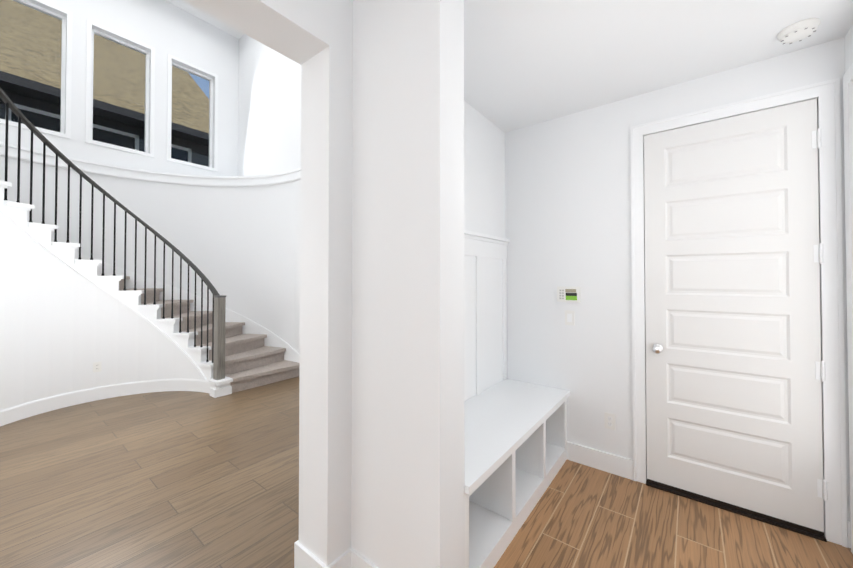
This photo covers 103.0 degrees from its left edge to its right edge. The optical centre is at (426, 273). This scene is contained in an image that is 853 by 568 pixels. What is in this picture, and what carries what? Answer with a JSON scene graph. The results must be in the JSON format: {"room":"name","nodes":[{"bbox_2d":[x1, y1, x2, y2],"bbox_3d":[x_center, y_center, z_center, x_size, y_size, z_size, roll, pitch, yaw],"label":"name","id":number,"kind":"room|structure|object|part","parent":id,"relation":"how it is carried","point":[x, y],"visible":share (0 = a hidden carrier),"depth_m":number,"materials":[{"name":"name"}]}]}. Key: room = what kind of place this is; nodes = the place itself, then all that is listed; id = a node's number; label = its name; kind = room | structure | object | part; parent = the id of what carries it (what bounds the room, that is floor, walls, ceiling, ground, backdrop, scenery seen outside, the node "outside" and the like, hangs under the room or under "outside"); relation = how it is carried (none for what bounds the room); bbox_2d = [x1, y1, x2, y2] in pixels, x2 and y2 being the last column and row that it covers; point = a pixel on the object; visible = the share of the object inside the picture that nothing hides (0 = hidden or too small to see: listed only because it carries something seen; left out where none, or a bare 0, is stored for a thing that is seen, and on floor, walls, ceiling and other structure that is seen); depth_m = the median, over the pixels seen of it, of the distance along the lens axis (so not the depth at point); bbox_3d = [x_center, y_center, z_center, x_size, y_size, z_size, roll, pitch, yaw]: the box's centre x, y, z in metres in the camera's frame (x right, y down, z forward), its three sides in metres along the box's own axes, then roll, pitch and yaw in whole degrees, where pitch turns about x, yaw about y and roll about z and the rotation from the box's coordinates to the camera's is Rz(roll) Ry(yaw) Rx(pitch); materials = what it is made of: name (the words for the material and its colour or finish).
{"room":"mudroom","nodes":[
{"label":"mudroom","id":0,"kind":"room"},
{"bbox_2d":[0,0,238,175],"bbox_3d":[-5.535,-1.464,3.860,0.200,5.900,6.362,-1,-1,38],"label":"wall","id":1,"kind":"structure","parent":0,"point":[164,28],"depth_m":5.37,"materials":[{"name":"white paint"}]},
{"bbox_2d":[0,0,217,171],"bbox_3d":[-4.565,-2.682,5.078,0.165,1.730,2.570,-1,-1,38],"label":"window frames","id":2,"kind":"structure","parent":1,"relation":"in","point":[67,58],"depth_m":4.96,"materials":[{"name":"white paint"}]},
{"bbox_2d":[0,156,295,348],"bbox_3d":[-3.583,0.029,3.693,3.247,2.910,4.419,-1,-1,38],"label":"wall","id":3,"kind":"structure","parent":0,"point":[235,246],"depth_m":5.27,"materials":[{"name":"white paint"}]},
{"bbox_2d":[93,362,100,372],"bbox_3d":[-3.870,1.101,3.989,0.006,0.115,0.072,-1,-1,42],"label":"outlet","id":4,"kind":"object","parent":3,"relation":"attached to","point":[96,366],"visible":1,"depth_m":3.99,"materials":[{"name":"white plastic"}]},
{"bbox_2d":[0,141,300,186],"bbox_3d":[-3.568,-1.496,3.702,3.144,0.160,4.279,-1,-1,38],"label":"trim","id":5,"kind":"structure","parent":3,"relation":"attached to","point":[86,166],"depth_m":5.11,"materials":[{"name":"white paint"}]},
{"bbox_2d":[166,0,243,38],"bbox_3d":[-3.434,-4.536,2.263,5.530,0.200,6.742,-1,-1,38],"label":"ceiling","id":6,"kind":"structure","parent":0,"point":[205,16],"depth_m":5.82,"materials":[{"name":"white paint"}]},
{"bbox_2d":[184,0,504,565],"bbox_3d":[-1.332,-1.508,0.607,0.230,5.900,6.362,-1,-1,38],"label":"wall","id":7,"kind":"structure","parent":0,"point":[313,39],"depth_m":1.60,"materials":[{"name":"white paint"}]},
{"bbox_2d":[294,540,317,567],"bbox_3d":[-0.062,1.398,2.409,0.014,0.137,1.896,-1,-1,38],"label":"baseboard","id":8,"kind":"structure","parent":7,"relation":"attached to","point":[304,557],"depth_m":1.63,"materials":[{"name":"white paint"}]},
{"bbox_2d":[464,230,509,400],"bbox_3d":[0.247,0.308,2.396,0.048,1.234,1.558,-1,-1,38],"label":"wall panel","id":9,"kind":"object","parent":7,"relation":"attached to","point":[485,311],"visible":0.38,"depth_m":2.70,"materials":[{"name":"white paint"}]},
{"bbox_2d":[351,0,464,567],"bbox_3d":[-0.099,-0.170,1.567,0.524,3.250,0.183,-1,-1,38],"label":"wall","id":10,"kind":"structure","parent":0,"point":[408,469],"depth_m":1.45,"materials":[{"name":"white paint"}]},
{"bbox_2d":[346,548,377,567],"bbox_3d":[-0.154,1.385,1.463,0.538,0.137,0.014,-1,-1,38],"label":"baseboard","id":11,"kind":"structure","parent":10,"relation":"attached to","point":[354,559],"depth_m":1.59,"materials":[{"name":"white paint"}]},
{"bbox_2d":[0,376,852,567],"bbox_3d":[-2.591,1.505,1.528,7.660,0.100,6.742,-1,-1,38],"label":"floor","id":12,"kind":"structure","parent":0,"point":[179,479],"depth_m":2.14,"materials":[{"name":"wood"}]},
{"bbox_2d":[0,87,299,410],"bbox_3d":[-3.583,-0.635,3.711,3.033,4.239,4.204,-1,-1,38],"label":"staircase","id":13,"kind":"structure","parent":12,"relation":"on","point":[69,315],"depth_m":4.00,"materials":[{"name":"white paint"}]},
{"bbox_2d":[0,379,210,426],"bbox_3d":[-3.417,1.408,3.541,1.271,0.149,2.013,-1,-1,38],"label":"baseboard","id":14,"kind":"structure","parent":13,"relation":"attached to","point":[23,411],"depth_m":3.98,"materials":[{"name":"white paint"}]},
{"bbox_3d":[-3.493,-1.201,3.636,1.214,3.110,2.148,-1,-1,38],"label":"handrail","id":15,"kind":"part","parent":13,"relation":"part of","materials":[{"name":"brown wood"}]},
{"bbox_2d":[464,379,569,567],"bbox_3d":[0.445,1.194,2.231,0.544,0.540,1.558,-1,-1,38],"label":"bench","id":16,"kind":"object","parent":12,"relation":"on","point":[515,445],"visible":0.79,"depth_m":2.03,"materials":[{"name":"white paint"}]},
{"bbox_2d":[238,34,850,535],"bbox_3d":[-0.584,-1.460,4.164,7.660,5.900,0.180,-1,-1,38],"label":"wall","id":17,"kind":"structure","parent":0,"point":[568,200],"depth_m":2.66,"materials":[{"name":"white paint"}]},
{"bbox_2d":[557,286,580,301],"bbox_3d":[1.125,0.165,2.689,0.172,0.120,0.026,-1,-1,38],"label":"keypad","id":18,"kind":"object","parent":17,"relation":"attached to","point":[568,294],"visible":0.96,"depth_m":2.68,"materials":[{"name":"white plastic"}]},
{"bbox_2d":[565,310,574,325],"bbox_3d":[1.134,0.352,2.690,0.072,0.116,0.009,-1,-1,38],"label":"light switch","id":19,"kind":"object","parent":17,"relation":"attached to","point":[569,317],"visible":1,"depth_m":2.69,"materials":[{"name":"white plastic"}]},
{"bbox_2d":[567,441,632,479],"bbox_3d":[1.291,1.400,2.551,0.450,0.137,0.014,-1,-1,38],"label":"baseboard","id":20,"kind":"structure","parent":17,"relation":"attached to","point":[604,461],"depth_m":2.54,"materials":[{"name":"white paint"}]},
{"bbox_2d":[604,412,615,429],"bbox_3d":[1.355,1.093,2.509,0.072,0.116,0.009,-1,-1,38],"label":"electrical outlet","id":21,"kind":"object","parent":17,"relation":"attached to","point":[609,421],"visible":1,"depth_m":2.51,"materials":[{"name":"white plastic"}]},
{"bbox_2d":[644,98,831,531],"bbox_3d":[1.880,0.237,2.134,0.848,2.428,0.054,-1,-1,38],"label":"door","id":22,"kind":"structure","parent":17,"relation":"in","point":[733,329],"depth_m":2.09,"materials":[{"name":"white paint"}]},
{"bbox_3d":[2.184,0.219,1.876,0.050,2.056,0.018,-1,-1,38],"label":"door hinges","id":23,"kind":"part","parent":22,"relation":"part of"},
{"bbox_2d":[630,63,852,553],"bbox_3d":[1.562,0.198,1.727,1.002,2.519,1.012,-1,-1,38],"label":"door frame","id":24,"kind":"structure","parent":17,"relation":"attached to","point":[827,93],"depth_m":1.86,"materials":[{"name":"white paint"}]},
{"bbox_2d":[464,0,852,131],"bbox_3d":[0.990,-1.382,1.804,1.975,0.200,1.625,-1,-1,38],"label":"ceiling","id":25,"kind":"structure","parent":0,"point":[529,62],"depth_m":1.90,"materials":[{"name":"white paint"}]},
{"bbox_2d":[777,18,820,43],"bbox_3d":[1.950,-1.262,1.781,0.156,0.040,0.156,-1,-1,38],"label":"smoke detector","id":26,"kind":"object","parent":25,"relation":"attached to","point":[797,31],"visible":1,"depth_m":1.75,"materials":[{"name":"white plastic"}]},
{"bbox_2d":[845,25,852,72],"bbox_3d":[0.382,-0.202,-0.737,0.155,3.250,6.362,-1,-1,38],"label":"wall","id":27,"kind":"structure","parent":0,"point":[848,49],"depth_m":1.79,"materials":[{"name":"white paint"}]},
{"label":"outside","id":28,"kind":"structure","parent":0,"visible":0},
{"bbox_2d":[0,0,208,166],"bbox_3d":[-12.907,-3.293,3.828,6.050,10.558,18.250,-1,-1,38],"label":"neighboring building","id":29,"kind":"structure","parent":28,"point":[40,70],"depth_m":7.75,"materials":[{"name":"beige brick"}]}
]}

